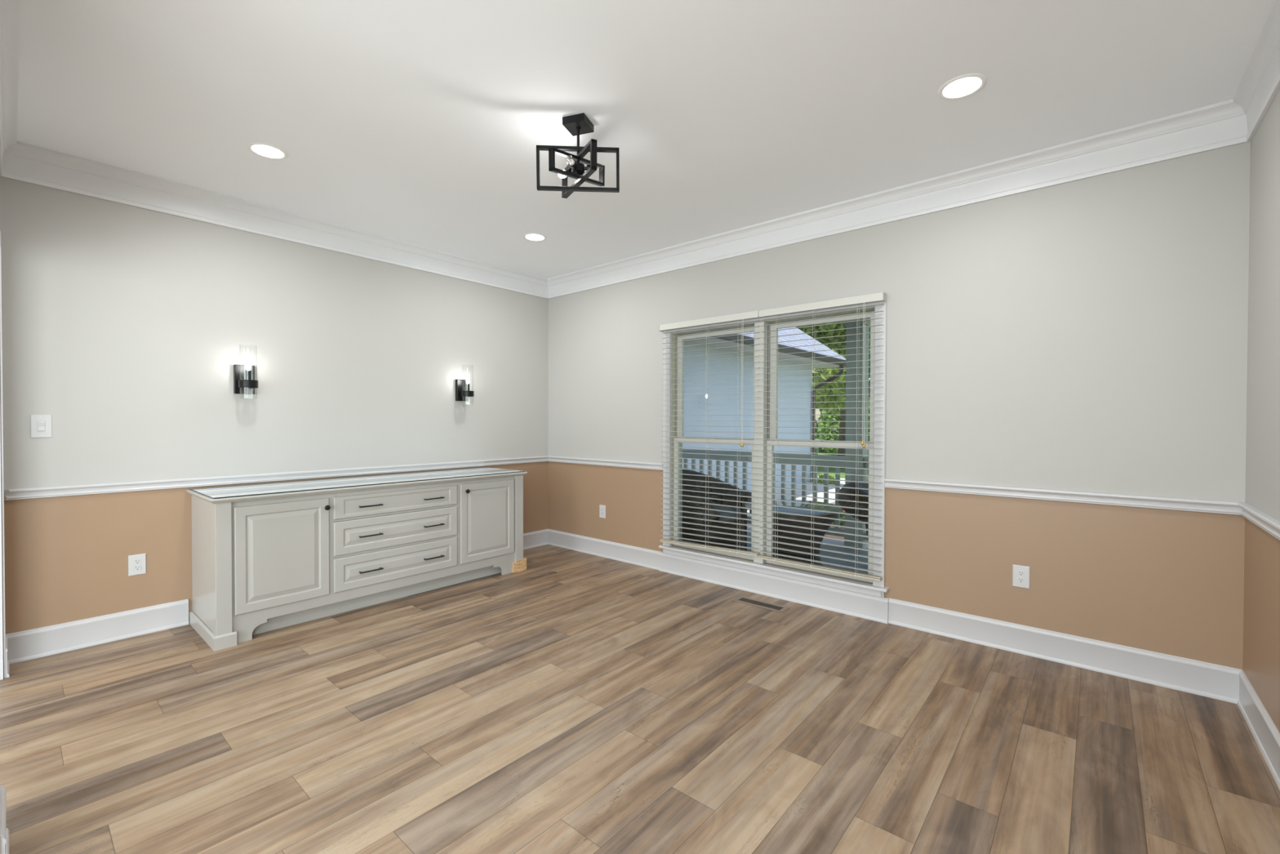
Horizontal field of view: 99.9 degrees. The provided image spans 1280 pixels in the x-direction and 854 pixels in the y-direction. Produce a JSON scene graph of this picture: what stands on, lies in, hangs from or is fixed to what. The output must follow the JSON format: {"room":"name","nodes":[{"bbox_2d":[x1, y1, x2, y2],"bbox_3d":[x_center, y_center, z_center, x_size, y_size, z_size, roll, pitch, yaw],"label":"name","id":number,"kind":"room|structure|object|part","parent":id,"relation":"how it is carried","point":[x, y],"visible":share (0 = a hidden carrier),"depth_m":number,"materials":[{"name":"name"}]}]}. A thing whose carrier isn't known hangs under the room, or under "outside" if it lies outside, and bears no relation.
{"room":"dining room","nodes":[
{"label":"dining room","id":0,"kind":"room"},
{"bbox_2d":[0,393,4,678],"bbox_3d":[-1.530,-0.100,1.188,4.900,2.753,0.120,1,1,40],"label":"wall","id":1,"kind":"structure","parent":0,"point":[0,393],"depth_m":2.68,"materials":[{"name":"beige paint"}]},
{"bbox_2d":[0,231,5,679],"bbox_3d":[-1.488,0.027,1.158,4.675,2.500,0.127,1,1,40],"label":"door frame","id":2,"kind":"structure","parent":1,"relation":"attached to","point":[2,634],"depth_m":2.67,"materials":[{"name":"white paint"}]},
{"bbox_2d":[0,636,9,853],"bbox_3d":[-2.547,1.185,2.159,2.115,0.158,0.018,1,1,40],"label":"baseboard","id":3,"kind":"structure","parent":1,"relation":"attached to","point":[4,831],"depth_m":1.59,"materials":[{"name":"white paint"}]},
{"bbox_2d":[0,176,548,634],"bbox_3d":[-2.251,-0.136,4.227,0.140,2.753,3.810,1,1,40],"label":"wall","id":4,"kind":"structure","parent":0,"point":[127,326],"depth_m":3.41,"materials":[{"name":"beige paint"}]},
{"bbox_2d":[30,414,52,437],"bbox_3d":[-3.260,-0.004,2.927,0.013,0.126,0.080,1,1,40],"label":"light switch","id":5,"kind":"object","parent":4,"relation":"attached to","point":[41,425],"visible":1,"depth_m":2.92,"materials":[{"name":"white plastic"}]},
{"bbox_3d":[-3.259,-0.004,2.927,0.003,0.060,0.029,1,1,40],"label":"rocker frame","id":6,"kind":"part","parent":5,"relation":"part of","materials":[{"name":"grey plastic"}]},
{"bbox_2d":[128,553,146,576],"bbox_3d":[-3.017,0.827,3.227,0.008,0.122,0.078,1,1,40],"label":"wall outlet","id":7,"kind":"object","parent":4,"relation":"attached to","point":[137,562],"visible":1,"depth_m":3.22,"materials":[{"name":"grey plastic"}]},
{"bbox_2d":[133,559,141,564],"bbox_3d":[-3.015,0.807,3.225,0.004,0.028,0.033,1,1,40],"label":"receptacle","id":8,"kind":"object","parent":7,"relation":"attached to","point":[135,561],"depth_m":3.22,"materials":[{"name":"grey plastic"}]},
{"bbox_2d":[133,565,141,570],"bbox_3d":[-3.015,0.847,3.225,0.004,0.028,0.033,1,1,40],"label":"receptacle","id":9,"kind":"object","parent":7,"relation":"attached to","point":[135,567],"depth_m":3.22,"materials":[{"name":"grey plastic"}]},
{"bbox_2d":[233,360,257,399],"bbox_3d":[-2.608,-0.364,3.569,0.164,0.352,0.112,1,1,40],"label":"wall sconce","id":10,"kind":"object","parent":4,"relation":"attached to","point":[244,382],"visible":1,"depth_m":3.57,"materials":[{"name":"black metal"}]},
{"bbox_2d":[244,370,251,379],"bbox_3d":[-2.586,-0.326,3.550,0.033,0.094,0.033,1,1,40],"label":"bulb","id":11,"kind":"object","parent":10,"relation":"attached to","point":[247,373],"depth_m":3.54,"materials":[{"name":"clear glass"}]},
{"bbox_3d":[-2.586,-0.405,3.549,0.031,0.062,0.031,1,1,40],"label":"bulb","id":12,"kind":"part","parent":10,"relation":"part of","materials":[{"name":"white glass"}]},
{"bbox_2d":[5,528,547,664],"bbox_3d":[-2.154,1.162,4.236,0.018,0.158,3.690,1,1,40],"label":"baseboard","id":13,"kind":"structure","parent":4,"relation":"attached to","point":[30,644],"depth_m":3.11,"materials":[{"name":"white paint"}]},
{"bbox_2d":[455,377,474,404],"bbox_3d":[-1.556,-0.376,4.804,0.164,0.352,0.112,1,1,40],"label":"wall sconce","id":14,"kind":"object","parent":4,"relation":"attached to","point":[463,393],"visible":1,"depth_m":4.80,"materials":[{"name":"black metal"}]},
{"bbox_2d":[466,383,469,391],"bbox_3d":[-1.533,-0.337,4.785,0.033,0.094,0.033,1,1,40],"label":"socket","id":15,"kind":"object","parent":14,"relation":"attached to","point":[467,384],"depth_m":4.77,"materials":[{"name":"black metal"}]},
{"bbox_2d":[0,544,1279,853],"bbox_3d":[-1.500,1.276,1.242,4.900,0.001,7.400,1,1,40],"label":"floor","id":16,"kind":"structure","parent":0,"point":[571,701],"depth_m":2.17,"materials":[{"name":"brown wood"}]},
{"bbox_2d":[186,471,527,651],"bbox_3d":[-1.915,0.817,4.020,0.650,0.852,2.182,1,1,40],"label":"sideboard","id":17,"kind":"object","parent":16,"relation":"on","point":[261,563],"visible":1,"depth_m":3.52,"materials":[{"name":"paint"}]},
{"bbox_3d":[-2.588,1.212,3.250,0.632,0.078,0.106,1,1,40],"label":"moulding","id":18,"kind":"part","parent":17,"relation":"part of","materials":[{"name":"paint"}]},
{"bbox_3d":[-2.388,0.841,3.073,0.079,0.825,0.075,1,1,40],"label":"corner post","id":19,"kind":"part","parent":17,"relation":"part of","materials":[{"name":"paint"}]},
{"bbox_3d":[-2.170,0.772,3.282,0.016,0.625,0.501,1,1,40],"label":"door","id":20,"kind":"part","parent":17,"relation":"part of","materials":[{"name":"paint"}]},
{"bbox_3d":[-2.002,0.516,3.441,0.030,0.033,0.033,1,1,40],"label":"knob","id":21,"kind":"part","parent":17,"relation":"part of","materials":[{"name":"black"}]},
{"bbox_2d":[186,466,527,503],"bbox_3d":[-1.921,0.387,4.015,0.622,0.006,2.140,1,1,40],"label":"countertop","id":22,"kind":"structure","parent":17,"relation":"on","point":[224,491],"depth_m":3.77,"materials":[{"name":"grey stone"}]},
{"bbox_3d":[-1.825,0.533,3.646,0.034,0.009,0.152,1,1,40],"label":"handle","id":23,"kind":"part","parent":17,"relation":"part of","materials":[{"name":"black metal"}]},
{"bbox_3d":[-1.826,0.974,3.651,0.034,0.009,0.152,1,1,40],"label":"handle","id":24,"kind":"part","parent":17,"relation":"part of","materials":[{"name":"black metal"}]},
{"bbox_3d":[-1.826,0.735,3.648,0.034,0.009,0.152,1,1,40],"label":"handle","id":25,"kind":"part","parent":17,"relation":"part of","materials":[{"name":"black metal"}]},
{"bbox_3d":[-1.717,0.783,3.843,0.020,0.725,1.968,1,1,40],"label":"frame","id":26,"kind":"part","parent":17,"relation":"part of","materials":[{"name":"paint"}]},
{"bbox_3d":[-1.704,0.967,3.831,0.016,0.221,0.883,1,1,40],"label":"drawer","id":27,"kind":"part","parent":17,"relation":"part of","materials":[{"name":"paint"}]},
{"bbox_3d":[-1.704,0.728,3.828,0.016,0.221,0.883,1,1,40],"label":"drawer","id":28,"kind":"part","parent":17,"relation":"part of","materials":[{"name":"paint"}]},
{"bbox_3d":[-1.703,0.526,3.826,0.016,0.146,0.883,1,1,40],"label":"drawer","id":29,"kind":"part","parent":17,"relation":"part of","materials":[{"name":"paint"}]},
{"bbox_3d":[-1.531,0.971,3.997,0.034,0.009,0.152,1,1,40],"label":"handle","id":30,"kind":"part","parent":17,"relation":"part of","materials":[{"name":"black metal"}]},
{"bbox_3d":[-1.531,0.731,3.994,0.034,0.009,0.152,1,1,40],"label":"handle","id":31,"kind":"part","parent":17,"relation":"part of","materials":[{"name":"black metal"}]},
{"bbox_3d":[-1.530,0.530,3.992,0.034,0.009,0.152,1,1,40],"label":"handle","id":32,"kind":"part","parent":17,"relation":"part of","materials":[{"name":"black metal"}]},
{"bbox_3d":[-1.235,0.757,4.378,0.016,0.625,0.505,1,1,40],"label":"door","id":33,"kind":"part","parent":17,"relation":"part of","materials":[{"name":"paint"}]},
{"bbox_3d":[-1.061,0.826,4.629,0.079,0.825,0.078,1,1,40],"label":"corner post","id":34,"kind":"part","parent":17,"relation":"part of","materials":[{"name":"paint"}]},
{"bbox_2d":[732,595,790,612],"bbox_3d":[0.850,1.249,3.799,0.390,0.004,0.124,1,1,40],"label":"floor vent","id":35,"kind":"object","parent":16,"relation":"in","point":[773,606],"visible":1,"depth_m":3.79,"materials":[{"name":"beige metal"}]},
{"bbox_2d":[739,597,782,609],"bbox_3d":[0.850,1.249,3.799,0.294,0.003,0.074,1,1,40],"label":"grille","id":36,"kind":"object","parent":35,"relation":"attached to","point":[747,600],"depth_m":3.80,"materials":[{"name":"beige metal"}]},
{"bbox_2d":[16,0,1274,278],"bbox_3d":[-1.482,-1.537,1.225,5.180,0.120,7.680,1,1,40],"label":"ceiling","id":37,"kind":"structure","parent":0,"point":[421,122],"depth_m":2.43,"materials":[{"name":"paint"}]},
{"bbox_2d":[246,142,288,159],"bbox_3d":[-2.018,-1.494,2.915,0.188,0.006,0.188,1,1,40],"label":"recessed light","id":38,"kind":"object","parent":37,"relation":"in","point":[263,149],"visible":1,"depth_m":2.90,"materials":[{"name":"white plastic"}]},
{"bbox_2d":[522,232,546,241],"bbox_3d":[-0.836,-1.507,4.272,0.188,0.006,0.188,1,1,40],"label":"recessed light","id":39,"kind":"object","parent":37,"relation":"in","point":[535,237],"visible":1,"depth_m":4.27,"materials":[{"name":"white plastic"}]},
{"bbox_2d":[536,112,619,198],"bbox_3d":[-0.301,-1.322,2.621,0.359,0.337,0.393,0,1,27],"label":"ceiling fixture","id":40,"kind":"object","parent":37,"relation":"attached to","point":[578,124],"visible":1,"depth_m":2.60,"materials":[{"name":"black metal"}]},
{"bbox_2d":[558,168,572,177],"bbox_3d":[-0.364,-1.259,2.662,0.099,0.037,0.040,1,1,40],"label":"bulb","id":41,"kind":"object","parent":40,"relation":"attached to","point":[570,170],"depth_m":2.65,"materials":[{"name":"white glass"}]},
{"bbox_2d":[564,158,577,168],"bbox_3d":[-0.323,-1.258,2.551,0.055,0.037,0.095,1,1,40],"label":"bulb","id":42,"kind":"object","parent":40,"relation":"attached to","point":[572,162],"depth_m":2.56,"materials":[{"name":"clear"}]},
{"bbox_3d":[-0.301,-1.262,2.622,0.041,0.161,0.393,1,1,35],"label":"frame","id":43,"kind":"part","parent":40,"relation":"part of","materials":[{"name":"black metal"}]},
{"bbox_3d":[-0.301,-1.360,2.621,0.024,0.205,0.024,1,1,40],"label":"rod","id":44,"kind":"part","parent":40,"relation":"part of","materials":[{"name":"black metal"}]},
{"bbox_3d":[-0.301,-1.258,2.622,0.310,0.209,0.309,1,1,40],"label":"frame","id":45,"kind":"part","parent":40,"relation":"part of","materials":[{"name":"black metal"}]},
{"bbox_3d":[-0.301,-1.249,2.622,0.029,0.157,0.427,0,1,-27],"label":"frame","id":46,"kind":"part","parent":40,"relation":"part of","materials":[{"name":"black metal"}]},
{"bbox_2d":[583,164,603,170],"bbox_3d":[-0.228,-1.258,2.612,0.090,0.037,0.066,1,1,40],"label":"bulb","id":47,"kind":"object","parent":40,"relation":"attached to","point":[588,166],"depth_m":2.61,"materials":[{"name":"clear"}]},
{"bbox_2d":[937,72,987,100],"bbox_3d":[1.404,-1.480,2.345,0.188,0.006,0.188,1,1,40],"label":"recessed light","id":48,"kind":"object","parent":37,"relation":"in","point":[963,86],"visible":1,"depth_m":2.33,"materials":[{"name":"white plastic"}]},
{"bbox_2d":[548,141,1250,669],"bbox_3d":[0.955,-0.128,4.102,5.180,2.753,0.160,1,1,40],"label":"wall","id":49,"kind":"structure","parent":0,"point":[1087,335],"depth_m":2.96,"materials":[{"name":"beige paint"}]},
{"bbox_2d":[599,504,605,518],"bbox_3d":[-0.359,0.806,5.121,0.078,0.122,0.008,1,1,40],"label":"wall outlet","id":50,"kind":"object","parent":49,"relation":"attached to","point":[602,508],"visible":1,"depth_m":5.12,"materials":[{"name":"grey plastic"}]},
{"bbox_2d":[0,0,1279,298],"bbox_3d":[-0.292,-1.397,2.623,4.900,0.187,3.690,1,1,40],"label":"crown molding","id":51,"kind":"structure","parent":49,"relation":"attached to","point":[1236,121],"depth_m":3.17,"materials":[{"name":"white paint"}]},
{"bbox_2d":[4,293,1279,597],"bbox_3d":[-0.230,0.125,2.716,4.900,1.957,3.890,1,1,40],"label":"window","id":52,"kind":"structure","parent":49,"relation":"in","point":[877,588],"depth_m":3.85,"materials":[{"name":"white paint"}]},
{"bbox_2d":[658,310,760,556],"bbox_3d":[0.528,0.060,4.288,0.934,1.848,0.071,1,1,40],"label":"window blind","id":53,"kind":"object","parent":52,"relation":"attached to","point":[752,314],"visible":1,"depth_m":4.25,"materials":[{"name":"beige paint"}]},
{"bbox_3d":[0.298,0.073,4.491,0.006,1.780,0.042,1,1,40],"label":"ladder cord","id":54,"kind":"part","parent":53,"relation":"part of","materials":[{"name":"white fabric"}]},
{"bbox_3d":[0.536,0.075,4.287,0.006,1.780,0.042,1,1,40],"label":"ladder cord","id":55,"kind":"part","parent":53,"relation":"part of","materials":[{"name":"white fabric"}]},
{"bbox_3d":[0.533,0.959,4.301,0.920,0.050,0.043,1,1,40],"label":"rail","id":56,"kind":"part","parent":53,"relation":"part of","materials":[{"name":"white plastic"}]},
{"bbox_3d":[0.753,0.078,4.102,0.006,1.780,0.042,1,1,40],"label":"ladder cord","id":57,"kind":"part","parent":53,"relation":"part of","materials":[{"name":"white fabric"}]},
{"bbox_3d":[0.769,-0.340,4.044,0.012,0.942,0.003,1,1,40],"label":"pull cord","id":58,"kind":"part","parent":53,"relation":"part of","materials":[{"name":"white fabric"}]},
{"bbox_3d":[0.600,0.556,4.370,0.790,0.924,0.036,1,1,40],"label":"sash","id":59,"kind":"part","parent":52,"relation":"part of","materials":[{"name":"beige paint"}]},
{"bbox_3d":[0.628,-0.325,4.391,0.786,0.914,0.034,1,1,40],"label":"sash","id":60,"kind":"part","parent":52,"relation":"part of","materials":[{"name":"beige paint"}]},
{"bbox_3d":[0.890,1.035,4.047,1.850,0.022,0.085,1,1,40],"label":"sill","id":61,"kind":"part","parent":52,"relation":"part of","materials":[{"name":"white paint"}]},
{"bbox_3d":[0.971,1.045,4.146,1.690,0.046,0.170,1,1,40],"label":"sill","id":62,"kind":"part","parent":52,"relation":"part of","materials":[{"name":"white paint"}]},
{"bbox_3d":[1.261,0.564,3.806,0.784,0.924,0.036,1,1,40],"label":"sash","id":63,"kind":"part","parent":52,"relation":"part of","materials":[{"name":"beige paint"}]},
{"bbox_3d":[1.289,-0.317,3.827,0.780,0.914,0.034,1,1,40],"label":"sash","id":64,"kind":"part","parent":52,"relation":"part of","materials":[{"name":"beige paint"}]},
{"bbox_2d":[758,292,886,581],"bbox_3d":[1.217,0.062,3.701,0.872,1.836,0.071,1,1,40],"label":"window blind","id":65,"kind":"object","parent":52,"relation":"attached to","point":[881,296],"visible":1,"depth_m":3.66,"materials":[{"name":"beige paint"}]},
{"bbox_3d":[0.992,0.081,3.899,0.006,1.781,0.042,1,1,40],"label":"ladder cord","id":66,"kind":"part","parent":65,"relation":"part of","materials":[{"name":"white fabric"}]},
{"bbox_3d":[1.198,0.084,3.723,0.006,1.781,0.042,1,1,40],"label":"ladder cord","id":67,"kind":"part","parent":65,"relation":"part of","materials":[{"name":"white fabric"}]},
{"bbox_3d":[1.217,0.968,3.718,0.858,0.024,0.043,1,1,40],"label":"rail","id":68,"kind":"part","parent":65,"relation":"part of","materials":[{"name":"white plastic"}]},
{"bbox_3d":[1.426,0.086,3.529,0.006,1.781,0.042,1,1,40],"label":"ladder cord","id":69,"kind":"part","parent":65,"relation":"part of","materials":[{"name":"white fabric"}]},
{"bbox_3d":[1.443,-0.348,3.469,0.012,0.910,0.003,1,1,40],"label":"pull cord","id":70,"kind":"part","parent":65,"relation":"part of","materials":[{"name":"white fabric"}]},
{"bbox_2d":[547,528,1240,703],"bbox_3d":[0.889,1.170,4.043,4.900,0.158,0.034,1,1,40],"label":"baseboard","id":71,"kind":"structure","parent":49,"relation":"attached to","point":[1221,682],"depth_m":3.19,"materials":[{"name":"white paint"}]},
{"bbox_2d":[1012,564,1030,588],"bbox_3d":[2.127,0.836,3.001,0.078,0.122,0.008,1,1,40],"label":"wall outlet","id":72,"kind":"object","parent":49,"relation":"attached to","point":[1020,574],"visible":1,"depth_m":3.00,"materials":[{"name":"grey plastic"}]},
{"bbox_2d":[1017,570,1024,576],"bbox_3d":[2.126,0.816,2.999,0.033,0.028,0.004,1,1,40],"label":"receptacle","id":73,"kind":"object","parent":72,"relation":"attached to","point":[1020,573],"depth_m":3.00,"materials":[{"name":"grey plastic"}]},
{"bbox_2d":[1017,577,1024,582],"bbox_3d":[2.126,0.855,2.999,0.033,0.028,0.004,1,1,40],"label":"receptacle","id":74,"kind":"object","parent":72,"relation":"attached to","point":[1020,580],"depth_m":3.00,"materials":[{"name":"grey plastic"}]},
{"bbox_2d":[1242,88,1279,733],"bbox_3d":[1.585,-0.091,0.957,0.140,2.753,3.810,1,1,40],"label":"wall","id":75,"kind":"structure","parent":0,"point":[1261,606],"depth_m":2.19,"materials":[{"name":"beige paint"}]},
{"bbox_2d":[1236,669,1279,791],"bbox_3d":[1.560,1.205,1.069,0.018,0.158,3.690,1,1,40],"label":"baseboard","id":76,"kind":"structure","parent":75,"relation":"attached to","point":[1266,735],"depth_m":2.14,"materials":[{"name":"white paint"}]},
{"label":"outside","id":77,"kind":"structure","parent":0,"visible":0},
{"bbox_2d":[811,431,844,478],"bbox_3d":[28.976,1.416,40.770,120.000,0.060,87.700,1,1,40],"label":"lawn","id":78,"kind":"structure","parent":77,"point":[831,469],"depth_m":19.52,"materials":[{"name":"green plant"}]},
{"bbox_2d":[682,326,845,492],"bbox_3d":[-0.029,-1.199,12.428,6.782,5.700,8.370,1,1,40],"label":"neighboring house","id":79,"kind":"structure","parent":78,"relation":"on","point":[722,405],"depth_m":10.58,"materials":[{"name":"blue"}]},
{"bbox_2d":[746,482,844,528],"bbox_3d":[2.526,1.515,9.934,1.745,0.340,6.150,1,1,40],"label":"patio","id":80,"kind":"structure","parent":78,"relation":"on","point":[832,489],"depth_m":10.92,"materials":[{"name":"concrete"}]},
{"bbox_2d":[817,476,844,485],"bbox_3d":[6.755,1.633,14.707,60.000,0.012,2.600,1,1,40],"label":"driveway","id":81,"kind":"structure","parent":78,"relation":"on","point":[842,482],"depth_m":15.74,"materials":[{"name":"concrete"}]},
{"bbox_2d":[795,321,870,468],"bbox_3d":[7.115,-2.539,20.312,5.006,8.246,5.712,1,1,40],"label":"leafy tree","id":82,"kind":"object","parent":78,"relation":"on","point":[837,399],"visible":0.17,"depth_m":19.12,"materials":[{"name":"green plant"}]},
{"bbox_3d":[7.144,-3.541,20.320,5.020,6.242,5.776,1,1,40],"label":"crown","id":83,"kind":"part","parent":82,"relation":"part of","materials":[{"name":"green plant"}]},
{"bbox_2d":[822,525,844,541],"bbox_3d":[4.456,1.714,6.385,5.700,0.030,3.250,1,1,40],"label":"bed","id":84,"kind":"object","parent":78,"relation":"on","point":[829,535],"depth_m":8.21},
{"bbox_2d":[831,510,844,525],"bbox_3d":[3.383,1.507,9.021,0.444,0.410,0.447,1,1,40],"label":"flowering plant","id":85,"kind":"object","parent":84,"relation":"on","point":[842,516],"visible":0.1,"depth_m":8.92,"materials":[{"name":"green plant"}]},
{"bbox_2d":[815,349,870,453],"bbox_3d":[10.475,-4.260,30.500,7.749,11.463,8.006,0,1,-41],"label":"leafy tree","id":86,"kind":"object","parent":78,"relation":"on","point":[820,450],"visible":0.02,"depth_m":30.29,"materials":[{"name":"green plant"}]},
{"bbox_2d":[817,396,870,455],"bbox_3d":[13.513,0.106,22.201,12.586,3.263,1.858,1,1,40],"label":"hedge","id":87,"kind":"object","parent":78,"relation":"on","point":[824,418],"visible":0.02,"depth_m":25.50,"materials":[{"name":"green plant"}]},
{"bbox_2d":[868,378,870,396],"bbox_3d":[15.501,-0.859,33.641,4.700,4.600,4.600,1,1,40],"label":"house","id":88,"kind":"structure","parent":78,"relation":"on","point":[869,379],"depth_m":32.12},
{"bbox_3d":[5.988,1.660,11.419,5.900,0.030,3.000,1,1,40],"label":"mulch bed","id":89,"kind":"object","parent":78,"relation":"on","visible":0},
{"bbox_2d":[812,474,835,484],"bbox_3d":[4.427,1.408,12.819,0.661,0.557,0.673,1,1,40],"label":"shrub","id":90,"kind":"object","parent":89,"relation":"on","point":[819,481],"visible":0.19,"depth_m":12.69,"materials":[{"name":"green plant"}]},
{"bbox_3d":[3.519,1.536,4.744,10.000,0.420,0.040,1,1,40],"label":"skirt","id":91,"kind":"object","parent":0,"visible":0},
{"bbox_2d":[746,527,867,573],"bbox_3d":[2.858,1.304,3.965,10.000,0.060,2.080,1,1,40],"label":"porch deck","id":92,"kind":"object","parent":91,"relation":"on","point":[748,533],"depth_m":5.26,"materials":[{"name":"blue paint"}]},
{"bbox_2d":[682,469,751,550],"bbox_3d":[0.593,0.846,5.399,0.941,0.814,1.127,0,1,-38],"label":"wicker armchair","id":93,"kind":"object","parent":92,"relation":"on","point":[684,471],"visible":0.41,"depth_m":5.06,"materials":[{"name":"grey wicker"}]},
{"bbox_2d":[703,503,742,523],"bbox_3d":[0.679,0.839,5.288,0.650,0.100,0.650,0,1,-38],"label":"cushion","id":94,"kind":"object","parent":93,"relation":"on","point":[718,507],"depth_m":5.10,"materials":[{"name":"grey fabric"}]},
{"bbox_3d":[0.666,1.074,5.306,0.720,0.360,0.720,0,1,-38],"label":"seat","id":95,"kind":"part","parent":93,"relation":"part of","materials":[{"name":"wicker"}]},
{"bbox_2d":[744,498,843,565],"bbox_3d":[1.349,0.979,4.750,0.836,0.565,0.836,1,1,40],"label":"table","id":96,"kind":"object","parent":92,"relation":"on","point":[818,507],"visible":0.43,"depth_m":4.51,"materials":[{"name":"grey glass"}]},
{"bbox_2d":[837,481,868,541],"bbox_3d":[2.126,0.863,4.180,1.127,0.814,0.941,1,1,36],"label":"wicker armchair","id":97,"kind":"object","parent":92,"relation":"on","point":[852,484],"visible":0.12,"depth_m":4.17,"materials":[{"name":"grey wicker"}]},
{"bbox_2d":[843,318,870,550],"bbox_3d":[2.254,0.014,5.585,0.340,2.480,0.200,1,1,40],"label":"porch post","id":98,"kind":"object","parent":92,"relation":"on","point":[851,413],"visible":0.51,"depth_m":5.52,"materials":[{"name":"grey paint"}]},
{"bbox_2d":[682,448,845,537],"bbox_3d":[1.074,0.720,6.598,2.910,0.850,0.130,1,1,40],"label":"porch railing","id":99,"kind":"object","parent":98,"relation":"attached to","point":[782,460],"visible":0.17,"depth_m":6.04,"materials":[{"name":"grey paint"}]},
{"bbox_3d":[1.074,0.355,6.594,2.910,0.120,0.130,1,1,40],"label":"rail","id":100,"kind":"part","parent":99,"relation":"part of","materials":[{"name":"grey paint"}]},
{"bbox_3d":[1.073,1.105,6.603,2.910,0.080,0.050,1,1,40],"label":"rail","id":101,"kind":"part","parent":99,"relation":"part of","materials":[{"name":"grey paint"}]},
{"bbox_2d":[864,457,868,540],"bbox_3d":[3.421,0.748,4.597,2.884,0.850,0.130,1,1,40],"label":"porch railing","id":102,"kind":"object","parent":98,"relation":"attached to","point":[866,459],"visible":0.14,"depth_m":5.50,"materials":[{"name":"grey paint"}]},
{"bbox_3d":[3.422,0.383,4.593,2.884,0.120,0.130,1,1,40],"label":"rail","id":103,"kind":"part","parent":102,"relation":"part of","materials":[{"name":"grey paint"}]}
]}

